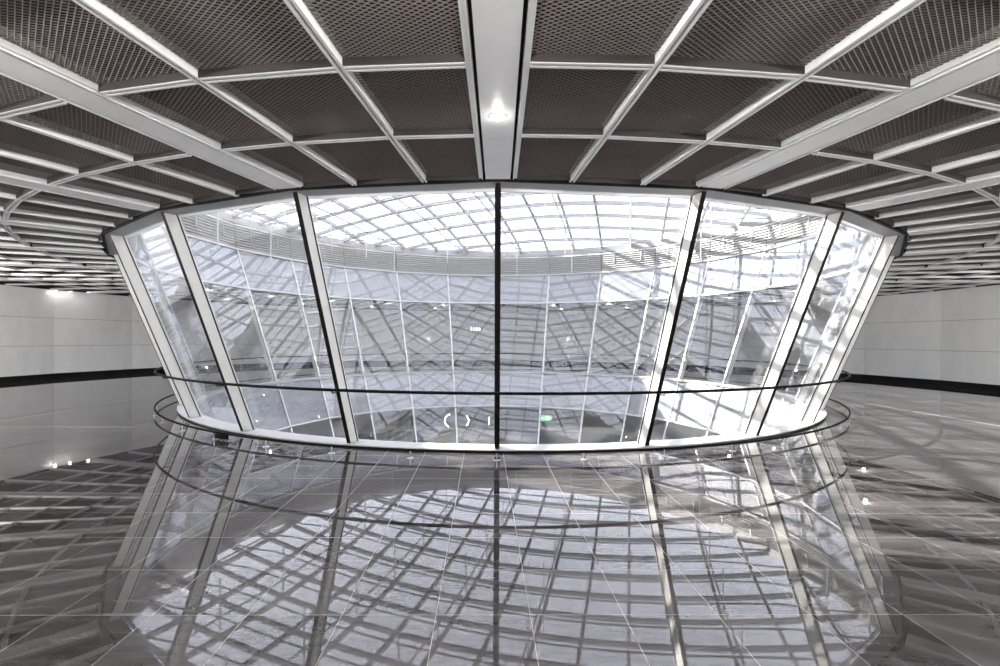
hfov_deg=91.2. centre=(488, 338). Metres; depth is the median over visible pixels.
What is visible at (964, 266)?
beam cover
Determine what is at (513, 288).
upper spandrel
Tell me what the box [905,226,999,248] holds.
grid
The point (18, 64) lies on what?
beam cover
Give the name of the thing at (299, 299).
atrium mullion
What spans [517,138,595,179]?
ceiling panel
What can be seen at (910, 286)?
grid
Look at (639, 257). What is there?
bank
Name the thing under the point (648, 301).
atrium mullion
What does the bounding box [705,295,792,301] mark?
beam cover
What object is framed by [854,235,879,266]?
glass panel
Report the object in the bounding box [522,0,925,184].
grid
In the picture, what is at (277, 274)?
upper spandrel
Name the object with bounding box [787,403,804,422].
lower spandrel
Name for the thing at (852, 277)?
atrium mullion
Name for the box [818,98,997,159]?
ceiling panel
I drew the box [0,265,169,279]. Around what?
grid
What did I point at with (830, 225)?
atrium mullion
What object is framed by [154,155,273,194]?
ceiling panel
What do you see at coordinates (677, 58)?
ceiling panel
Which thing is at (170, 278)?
beam cover
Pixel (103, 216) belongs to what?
roof slab
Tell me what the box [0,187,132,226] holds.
grid
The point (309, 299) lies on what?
grid
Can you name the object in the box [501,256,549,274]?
bank
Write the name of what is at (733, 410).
lower spandrel
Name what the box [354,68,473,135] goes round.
ceiling panel
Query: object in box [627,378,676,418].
lower spandrel
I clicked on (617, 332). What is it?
wall
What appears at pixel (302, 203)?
atrium mullion
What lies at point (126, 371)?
baseboard
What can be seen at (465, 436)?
floor
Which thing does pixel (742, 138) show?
ceiling panel
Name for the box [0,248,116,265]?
grid
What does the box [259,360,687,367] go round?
baseboard
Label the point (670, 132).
ceiling panel
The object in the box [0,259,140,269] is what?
beam cover
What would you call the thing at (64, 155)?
ceiling panel
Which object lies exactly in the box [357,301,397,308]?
beam cover
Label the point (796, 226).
bank
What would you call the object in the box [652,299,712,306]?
beam cover
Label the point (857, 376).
baseboard
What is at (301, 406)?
lower spandrel
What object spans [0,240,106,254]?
beam cover
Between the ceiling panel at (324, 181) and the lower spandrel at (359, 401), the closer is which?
the ceiling panel at (324, 181)
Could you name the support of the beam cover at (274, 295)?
attached to the wall at (617, 332)
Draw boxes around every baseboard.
[0,364,258,382]
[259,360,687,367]
[688,365,999,390]
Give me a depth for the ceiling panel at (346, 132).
4.36 m
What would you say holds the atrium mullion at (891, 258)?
on the floor at (465, 436)
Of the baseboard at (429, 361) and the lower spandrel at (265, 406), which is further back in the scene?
the baseboard at (429, 361)
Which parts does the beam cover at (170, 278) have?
plate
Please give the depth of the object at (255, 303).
28.52 m
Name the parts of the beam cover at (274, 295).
plate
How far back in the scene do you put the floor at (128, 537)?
4.30 m
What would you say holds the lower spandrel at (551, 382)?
attached to the floor at (128, 537)
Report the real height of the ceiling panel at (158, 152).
0.089 m
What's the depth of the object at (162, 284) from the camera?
19.31 m
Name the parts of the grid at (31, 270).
cross rail, cross rail, cross rail, cross rail, cross rail, radial rail, cross rail, radial rail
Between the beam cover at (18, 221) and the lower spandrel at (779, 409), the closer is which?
the beam cover at (18, 221)
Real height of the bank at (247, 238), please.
1.070 m
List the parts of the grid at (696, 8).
cross rail, cross rail, radial rail, cross rail, cross rail, cross rail, cross rail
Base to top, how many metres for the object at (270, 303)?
0.089 m
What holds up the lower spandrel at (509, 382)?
attached to the floor at (128, 537)
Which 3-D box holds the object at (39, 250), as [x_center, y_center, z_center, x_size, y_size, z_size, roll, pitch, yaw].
[-9.973,-2.083,11.930,1.294,0.089,0.784,0,0,-26]
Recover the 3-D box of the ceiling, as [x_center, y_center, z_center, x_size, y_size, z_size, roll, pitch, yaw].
[0.327,-2.418,16.926,38.800,0.220,38.800,0,0,0]
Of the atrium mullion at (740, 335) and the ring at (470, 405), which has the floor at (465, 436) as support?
the atrium mullion at (740, 335)
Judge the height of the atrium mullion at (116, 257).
10.280 m
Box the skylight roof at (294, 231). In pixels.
[209,192,793,274]
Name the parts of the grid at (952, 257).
radial rail, radial rail, cross rail, cross rail, cross rail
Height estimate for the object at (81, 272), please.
0.089 m
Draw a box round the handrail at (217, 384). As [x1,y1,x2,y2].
[154,353,850,396]
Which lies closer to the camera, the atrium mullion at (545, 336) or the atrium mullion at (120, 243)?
the atrium mullion at (120, 243)
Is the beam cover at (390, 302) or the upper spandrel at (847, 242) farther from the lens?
the beam cover at (390, 302)
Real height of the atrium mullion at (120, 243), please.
10.280 m
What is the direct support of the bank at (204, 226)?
attached to the skylight roof at (294, 231)
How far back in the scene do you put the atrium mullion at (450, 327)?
26.11 m
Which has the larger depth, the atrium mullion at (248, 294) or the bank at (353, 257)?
the bank at (353, 257)
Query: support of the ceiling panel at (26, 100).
attached to the grid at (10, 117)
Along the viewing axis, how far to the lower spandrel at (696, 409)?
20.05 m
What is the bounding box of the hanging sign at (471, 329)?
[469,304,481,331]
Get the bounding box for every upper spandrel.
[127,234,151,265]
[139,226,182,274]
[187,237,246,286]
[239,251,297,292]
[293,261,348,296]
[346,268,398,299]
[398,273,448,301]
[449,275,494,302]
[500,275,548,302]
[548,273,599,301]
[598,269,652,300]
[649,261,707,297]
[701,251,763,293]
[754,237,816,287]
[820,226,867,276]
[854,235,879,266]
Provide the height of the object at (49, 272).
0.089 m
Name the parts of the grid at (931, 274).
cross rail, cross rail, radial rail, radial rail, cross rail, cross rail, cross rail, cross rail, cross rail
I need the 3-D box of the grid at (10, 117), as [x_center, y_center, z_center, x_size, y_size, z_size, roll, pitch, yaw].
[-5.659,-2.081,3.448,3.997,0.130,8.052,0,0,22]
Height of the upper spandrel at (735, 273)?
1.544 m
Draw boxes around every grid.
[0,98,238,203]
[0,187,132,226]
[0,224,103,247]
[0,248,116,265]
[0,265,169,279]
[5,281,223,291]
[72,0,473,185]
[128,290,272,299]
[226,296,315,304]
[303,300,383,307]
[372,302,437,309]
[437,304,494,310]
[502,304,558,310]
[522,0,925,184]
[559,303,625,310]
[612,301,693,308]
[682,297,776,305]
[726,291,855,300]
[762,94,999,202]
[782,283,994,293]
[833,268,999,281]
[874,188,999,226]
[891,251,999,267]
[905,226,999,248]
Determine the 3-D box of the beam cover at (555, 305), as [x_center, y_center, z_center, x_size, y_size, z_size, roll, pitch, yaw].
[4.367,-2.045,30.914,0.472,0.150,7.480,0,0,16]
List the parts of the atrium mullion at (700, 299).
fin plate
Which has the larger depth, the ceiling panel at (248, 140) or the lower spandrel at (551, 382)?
the lower spandrel at (551, 382)
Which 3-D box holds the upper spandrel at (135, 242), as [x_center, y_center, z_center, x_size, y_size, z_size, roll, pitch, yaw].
[-9.620,-2.852,13.031,0.657,1.544,2.892,0,0,-21]
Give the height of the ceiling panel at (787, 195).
0.089 m
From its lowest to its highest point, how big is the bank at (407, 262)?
1.070 m
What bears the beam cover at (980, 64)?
attached to the wall
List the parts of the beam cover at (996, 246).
plate, edge rail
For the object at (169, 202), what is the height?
0.089 m
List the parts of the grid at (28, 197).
cross rail, cross rail, cross rail, radial rail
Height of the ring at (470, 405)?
0.056 m
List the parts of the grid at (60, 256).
cross rail, cross rail, cross rail, radial rail, radial rail, cross rail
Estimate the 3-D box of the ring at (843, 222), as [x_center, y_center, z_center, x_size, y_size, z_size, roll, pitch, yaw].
[0.325,-1.994,16.926,20.873,0.072,20.873,0,0,0]
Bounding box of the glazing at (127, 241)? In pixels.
[127,241,201,414]
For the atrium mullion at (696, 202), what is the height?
10.280 m
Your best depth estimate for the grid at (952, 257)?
12.15 m
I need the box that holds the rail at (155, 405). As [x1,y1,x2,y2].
[152,369,851,460]
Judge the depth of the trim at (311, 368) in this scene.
12.85 m
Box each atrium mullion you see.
[109,235,201,417]
[113,254,182,404]
[140,233,216,418]
[161,212,255,430]
[237,250,292,432]
[291,260,334,436]
[293,192,358,442]
[344,268,375,439]
[396,272,417,441]
[447,275,457,443]
[494,183,500,448]
[537,275,549,443]
[578,273,601,443]
[620,268,654,441]
[637,191,706,445]
[662,261,708,439]
[705,250,765,435]
[743,212,844,435]
[785,234,866,423]
[800,235,898,421]
[820,255,895,409]
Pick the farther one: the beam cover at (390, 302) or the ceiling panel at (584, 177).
the beam cover at (390, 302)
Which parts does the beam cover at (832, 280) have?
plate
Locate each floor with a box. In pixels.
[0,363,999,665]
[273,405,724,439]
[337,429,661,443]
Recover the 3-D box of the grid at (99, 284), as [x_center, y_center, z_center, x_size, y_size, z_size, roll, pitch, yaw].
[-14.498,-2.122,19.425,8.573,0.130,4.054,0,0,0]
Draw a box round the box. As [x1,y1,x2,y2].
[213,433,228,439]
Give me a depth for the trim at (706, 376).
12.27 m
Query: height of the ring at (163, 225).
0.072 m
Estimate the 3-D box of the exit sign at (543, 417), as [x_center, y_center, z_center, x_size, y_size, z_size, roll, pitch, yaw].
[3.182,4.000,27.195,0.620,1.110,0.071,0,0,0]
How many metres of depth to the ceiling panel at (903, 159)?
5.30 m
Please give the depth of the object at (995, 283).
17.66 m
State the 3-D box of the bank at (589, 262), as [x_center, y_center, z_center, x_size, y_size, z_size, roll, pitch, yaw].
[4.791,-4.173,27.118,2.965,1.070,0.275,0,0,24]
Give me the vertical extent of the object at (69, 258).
0.089 m
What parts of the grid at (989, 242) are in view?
radial rail, radial rail, cross rail, cross rail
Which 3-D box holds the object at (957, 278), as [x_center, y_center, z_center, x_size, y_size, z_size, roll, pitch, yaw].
[15.520,-1.966,15.839,1.230,0.089,1.129,0,0,0]
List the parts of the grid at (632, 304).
radial rail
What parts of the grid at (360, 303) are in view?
radial rail, radial rail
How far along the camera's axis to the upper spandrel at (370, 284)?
25.51 m
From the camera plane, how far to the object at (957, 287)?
18.93 m
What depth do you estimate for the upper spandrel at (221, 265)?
18.50 m
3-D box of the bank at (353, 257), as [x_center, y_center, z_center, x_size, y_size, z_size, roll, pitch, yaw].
[-6.263,-4.224,25.881,2.965,1.070,0.275,0,0,-36]
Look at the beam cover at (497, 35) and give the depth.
3.69 m
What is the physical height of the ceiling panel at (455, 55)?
0.089 m
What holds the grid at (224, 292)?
attached to the beam cover at (274, 295)
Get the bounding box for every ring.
[125,188,881,303]
[161,224,844,275]
[274,405,723,434]
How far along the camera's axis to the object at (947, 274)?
15.09 m
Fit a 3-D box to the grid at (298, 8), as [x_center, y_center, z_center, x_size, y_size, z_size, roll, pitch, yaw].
[-2.174,-2.065,2.420,4.054,0.130,7.938,0,0,0]
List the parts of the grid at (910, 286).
radial rail, radial rail, cross rail, cross rail, cross rail, cross rail, cross rail, cross rail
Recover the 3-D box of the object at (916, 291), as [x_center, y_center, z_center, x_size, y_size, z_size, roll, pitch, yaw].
[17.414,-1.957,20.263,0.572,0.089,1.273,0,0,-11]
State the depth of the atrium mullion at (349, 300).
23.90 m
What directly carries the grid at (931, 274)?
attached to the beam cover at (964, 266)
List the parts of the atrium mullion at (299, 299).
fin plate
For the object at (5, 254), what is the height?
0.089 m
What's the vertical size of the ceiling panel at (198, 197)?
0.089 m
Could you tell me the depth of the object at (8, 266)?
14.49 m
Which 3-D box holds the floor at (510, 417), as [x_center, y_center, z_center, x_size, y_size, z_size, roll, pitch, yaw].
[0.295,4.391,16.926,39.500,4.560,39.500,0,0,0]
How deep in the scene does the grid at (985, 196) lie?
7.64 m
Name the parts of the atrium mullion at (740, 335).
fin plate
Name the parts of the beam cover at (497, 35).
edge rail, plate, edge rail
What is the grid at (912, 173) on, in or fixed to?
attached to the beam cover at (993, 178)
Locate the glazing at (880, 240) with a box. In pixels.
[801,240,880,416]
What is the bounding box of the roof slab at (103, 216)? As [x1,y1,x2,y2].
[103,216,845,275]
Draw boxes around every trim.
[1,368,311,421]
[101,169,907,303]
[706,376,997,425]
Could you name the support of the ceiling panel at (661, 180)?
attached to the grid at (696, 8)
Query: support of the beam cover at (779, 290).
attached to the wall at (617, 332)
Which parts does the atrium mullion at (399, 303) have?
fin plate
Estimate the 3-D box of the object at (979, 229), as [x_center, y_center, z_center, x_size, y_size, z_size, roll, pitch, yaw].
[8.681,-1.998,9.103,1.294,0.089,0.784,0,0,44]
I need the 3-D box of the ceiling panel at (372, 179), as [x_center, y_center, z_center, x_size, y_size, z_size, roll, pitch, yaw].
[-1.387,-2.044,5.632,0.986,0.089,1.339,0,0,9]
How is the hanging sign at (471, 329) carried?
hanging from the mesh
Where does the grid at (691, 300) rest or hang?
attached to the beam cover at (661, 300)
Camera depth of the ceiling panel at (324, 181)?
5.86 m
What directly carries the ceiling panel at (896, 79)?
attached to the grid at (696, 8)
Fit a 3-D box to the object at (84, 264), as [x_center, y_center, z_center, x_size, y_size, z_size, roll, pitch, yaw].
[-10.627,-2.086,13.601,1.294,0.089,0.784,0,0,-16]
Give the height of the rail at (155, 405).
0.139 m
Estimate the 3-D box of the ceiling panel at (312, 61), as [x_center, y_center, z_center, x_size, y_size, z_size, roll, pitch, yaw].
[-1.771,-2.046,3.095,1.202,0.089,1.167,0,0,9]
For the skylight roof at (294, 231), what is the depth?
22.75 m
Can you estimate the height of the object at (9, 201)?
0.089 m
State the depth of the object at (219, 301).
27.70 m
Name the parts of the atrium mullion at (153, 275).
fin plate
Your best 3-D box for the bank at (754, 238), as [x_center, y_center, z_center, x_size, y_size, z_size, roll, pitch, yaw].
[10.692,-4.146,20.982,0.275,1.070,2.965,0,0,-21]
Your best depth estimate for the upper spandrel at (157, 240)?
15.33 m
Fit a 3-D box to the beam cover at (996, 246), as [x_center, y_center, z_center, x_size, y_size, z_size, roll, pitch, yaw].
[12.612,-2.007,9.509,7.064,0.150,0.472,0,0,31]
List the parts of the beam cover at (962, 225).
plate, edge rail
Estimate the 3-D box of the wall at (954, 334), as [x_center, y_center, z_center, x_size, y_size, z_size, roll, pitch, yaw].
[15.692,-0.883,17.802,5.259,5.450,25.882,0,0,-3]
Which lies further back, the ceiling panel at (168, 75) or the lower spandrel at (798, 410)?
the lower spandrel at (798, 410)
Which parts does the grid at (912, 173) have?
cross rail, cross rail, radial rail, cross rail, cross rail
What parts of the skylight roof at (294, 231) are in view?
hanger rod, tie rod, hanger rod, tie rod, hanger rod, hanger rod, tie rod, tie rod, hanger rod, hanger rod, hanger rod, tie rod, hanger rod, tie rod, hanger rod, hanger rod, tie rod, hanger rod, tie rod, tie rod, tie rod, tie rod, tie rod, hanger rod, tie rod, hanger rod, hanger rod, tie rod, hanger rod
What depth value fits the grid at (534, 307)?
31.32 m
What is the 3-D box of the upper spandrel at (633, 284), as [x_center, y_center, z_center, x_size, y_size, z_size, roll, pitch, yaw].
[6.996,-2.776,25.273,2.892,1.544,0.657,0,0,39]
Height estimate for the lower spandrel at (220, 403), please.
1.673 m
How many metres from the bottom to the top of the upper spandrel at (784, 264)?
1.544 m
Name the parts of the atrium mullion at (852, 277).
fin plate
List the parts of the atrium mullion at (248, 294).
fin plate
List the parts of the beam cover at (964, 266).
edge rail, plate, edge rail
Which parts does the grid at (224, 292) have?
radial rail, radial rail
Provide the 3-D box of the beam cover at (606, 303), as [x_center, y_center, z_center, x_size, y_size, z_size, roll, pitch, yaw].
[7.805,-2.029,29.317,0.472,0.150,7.308,0,0,31]
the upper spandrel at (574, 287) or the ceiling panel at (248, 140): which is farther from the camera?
the upper spandrel at (574, 287)
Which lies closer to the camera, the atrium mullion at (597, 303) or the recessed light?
the recessed light
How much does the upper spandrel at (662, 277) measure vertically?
1.544 m
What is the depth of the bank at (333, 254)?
24.07 m
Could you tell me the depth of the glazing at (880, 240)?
9.93 m
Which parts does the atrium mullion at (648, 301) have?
fin plate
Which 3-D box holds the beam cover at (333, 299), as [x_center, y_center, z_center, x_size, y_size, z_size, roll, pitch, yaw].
[-10.010,-2.111,27.672,0.472,0.150,8.179,0,0,-44]
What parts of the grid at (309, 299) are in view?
radial rail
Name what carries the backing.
attached to the ceiling
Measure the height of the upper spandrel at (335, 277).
1.544 m
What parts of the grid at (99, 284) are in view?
cross rail, cross rail, cross rail, radial rail, cross rail, cross rail, cross rail, radial rail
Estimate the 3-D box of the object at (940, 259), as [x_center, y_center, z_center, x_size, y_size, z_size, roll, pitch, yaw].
[10.791,-1.988,12.350,1.339,0.089,0.986,0,0,24]
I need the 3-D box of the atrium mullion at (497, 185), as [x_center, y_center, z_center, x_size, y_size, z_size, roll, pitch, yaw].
[0.130,1.531,7.771,0.084,10.280,3.803,0,0,1]
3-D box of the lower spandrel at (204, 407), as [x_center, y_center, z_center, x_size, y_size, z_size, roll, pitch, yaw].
[-7.809,2.558,13.749,0.704,1.673,2.379,0,0,-21]
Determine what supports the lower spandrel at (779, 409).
attached to the floor at (128, 537)
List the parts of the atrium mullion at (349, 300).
fin plate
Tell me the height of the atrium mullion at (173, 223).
10.280 m
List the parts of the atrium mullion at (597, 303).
fin plate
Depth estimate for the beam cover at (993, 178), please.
6.59 m
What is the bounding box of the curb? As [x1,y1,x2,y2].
[177,371,826,450]
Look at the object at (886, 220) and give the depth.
7.82 m
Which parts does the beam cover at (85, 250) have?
edge rail, plate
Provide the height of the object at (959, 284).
0.089 m
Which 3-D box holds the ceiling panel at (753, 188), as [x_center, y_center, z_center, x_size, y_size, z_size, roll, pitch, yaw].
[3.650,-2.021,5.973,0.784,0.089,1.294,0,0,-16]
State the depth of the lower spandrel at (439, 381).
25.03 m
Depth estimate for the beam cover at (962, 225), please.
8.59 m
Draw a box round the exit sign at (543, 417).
[540,408,551,420]
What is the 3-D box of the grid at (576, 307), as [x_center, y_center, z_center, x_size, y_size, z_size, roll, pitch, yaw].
[6.029,-2.027,30.213,3.997,0.130,7.476,0,0,26]
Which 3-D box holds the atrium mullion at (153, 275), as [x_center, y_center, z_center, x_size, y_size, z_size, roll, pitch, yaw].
[-8.580,1.490,14.729,3.803,10.280,0.084,0,0,-14]
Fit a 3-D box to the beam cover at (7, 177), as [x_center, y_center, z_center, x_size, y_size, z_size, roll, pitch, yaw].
[-7.347,-2.099,4.216,0.472,0.150,8.052,0,0,31]
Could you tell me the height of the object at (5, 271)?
0.089 m
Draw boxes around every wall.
[0,285,687,376]
[688,285,999,384]
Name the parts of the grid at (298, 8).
cross rail, cross rail, cross rail, cross rail, radial rail, cross rail, cross rail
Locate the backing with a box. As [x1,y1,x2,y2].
[105,154,903,218]
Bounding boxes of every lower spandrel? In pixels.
[197,399,213,417]
[207,392,237,424]
[241,384,288,429]
[278,379,327,424]
[321,376,369,416]
[365,374,411,410]
[410,372,453,407]
[454,373,493,405]
[500,373,541,405]
[541,374,586,408]
[584,375,631,412]
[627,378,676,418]
[669,381,720,427]
[710,387,758,433]
[762,395,794,428]
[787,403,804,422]
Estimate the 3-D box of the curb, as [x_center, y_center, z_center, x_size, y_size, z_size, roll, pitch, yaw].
[0.307,1.755,16.926,18.716,0.092,18.716,0,0,-6]
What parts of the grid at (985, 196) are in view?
radial rail, cross rail, cross rail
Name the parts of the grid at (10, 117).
cross rail, cross rail, radial rail, cross rail, cross rail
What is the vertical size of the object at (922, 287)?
0.089 m
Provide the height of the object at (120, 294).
0.089 m
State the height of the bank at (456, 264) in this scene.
1.070 m
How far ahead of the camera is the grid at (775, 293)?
22.12 m
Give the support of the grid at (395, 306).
attached to the beam cover at (390, 302)
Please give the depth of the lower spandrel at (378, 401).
23.92 m
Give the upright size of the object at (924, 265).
0.089 m
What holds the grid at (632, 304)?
attached to the beam cover at (661, 300)
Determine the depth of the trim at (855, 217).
6.83 m
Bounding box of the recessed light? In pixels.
[489,112,506,120]
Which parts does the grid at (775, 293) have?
radial rail, radial rail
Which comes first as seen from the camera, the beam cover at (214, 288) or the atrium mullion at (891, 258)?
the atrium mullion at (891, 258)
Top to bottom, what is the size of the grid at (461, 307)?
0.130 m
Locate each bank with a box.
[180,214,235,246]
[232,223,290,257]
[288,236,343,265]
[342,246,395,270]
[395,252,446,273]
[447,256,494,274]
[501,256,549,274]
[550,252,602,273]
[602,246,656,270]
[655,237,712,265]
[710,223,770,258]
[766,214,823,247]
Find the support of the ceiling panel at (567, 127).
attached to the grid at (696, 8)
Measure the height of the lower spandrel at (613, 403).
1.673 m
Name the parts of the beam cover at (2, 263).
edge rail, edge rail, plate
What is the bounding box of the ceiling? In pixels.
[0,0,999,271]
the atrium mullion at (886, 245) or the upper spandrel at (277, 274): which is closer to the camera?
the atrium mullion at (886, 245)
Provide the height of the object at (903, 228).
0.089 m
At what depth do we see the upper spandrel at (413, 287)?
26.88 m
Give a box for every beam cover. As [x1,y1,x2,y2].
[0,26,302,189]
[0,162,159,211]
[0,211,101,234]
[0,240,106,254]
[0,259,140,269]
[0,277,184,280]
[86,287,241,293]
[192,294,291,300]
[280,298,346,305]
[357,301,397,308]
[428,303,447,310]
[458,0,536,179]
[549,304,568,310]
[600,302,634,309]
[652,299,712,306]
[696,26,999,188]
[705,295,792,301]
[761,289,898,294]
[818,279,999,282]
[845,163,999,211]
[864,262,999,271]
[902,242,999,255]
[907,213,999,235]
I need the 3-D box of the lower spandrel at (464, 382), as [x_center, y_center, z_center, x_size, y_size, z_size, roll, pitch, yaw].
[-0.665,2.591,25.585,2.379,1.673,0.704,0,0,-6]
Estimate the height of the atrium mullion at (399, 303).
10.280 m
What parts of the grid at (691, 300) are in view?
radial rail, radial rail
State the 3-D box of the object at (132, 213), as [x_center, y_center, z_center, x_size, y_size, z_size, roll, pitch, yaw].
[-6.096,-2.066,7.450,0.784,0.089,1.294,0,0,34]
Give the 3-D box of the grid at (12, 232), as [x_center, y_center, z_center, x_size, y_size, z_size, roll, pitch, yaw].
[-11.694,-2.109,8.131,8.338,0.130,3.998,0,0,-38]
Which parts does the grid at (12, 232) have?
cross rail, cross rail, cross rail, radial rail, radial rail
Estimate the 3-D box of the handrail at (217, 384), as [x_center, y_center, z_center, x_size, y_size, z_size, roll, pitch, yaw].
[0.312,0.815,16.926,19.639,0.082,19.639,0,0,0]
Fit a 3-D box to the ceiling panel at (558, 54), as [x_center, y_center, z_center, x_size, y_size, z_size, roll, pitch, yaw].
[0.763,-2.034,2.943,1.028,0.089,1.191,0,0,0]
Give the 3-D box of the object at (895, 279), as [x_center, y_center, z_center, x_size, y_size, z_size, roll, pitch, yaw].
[13.045,-1.978,15.995,1.217,0.089,0.913,0,0,0]
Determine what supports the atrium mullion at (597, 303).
on the floor at (465, 436)
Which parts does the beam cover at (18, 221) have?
edge rail, plate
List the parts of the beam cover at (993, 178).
plate, edge rail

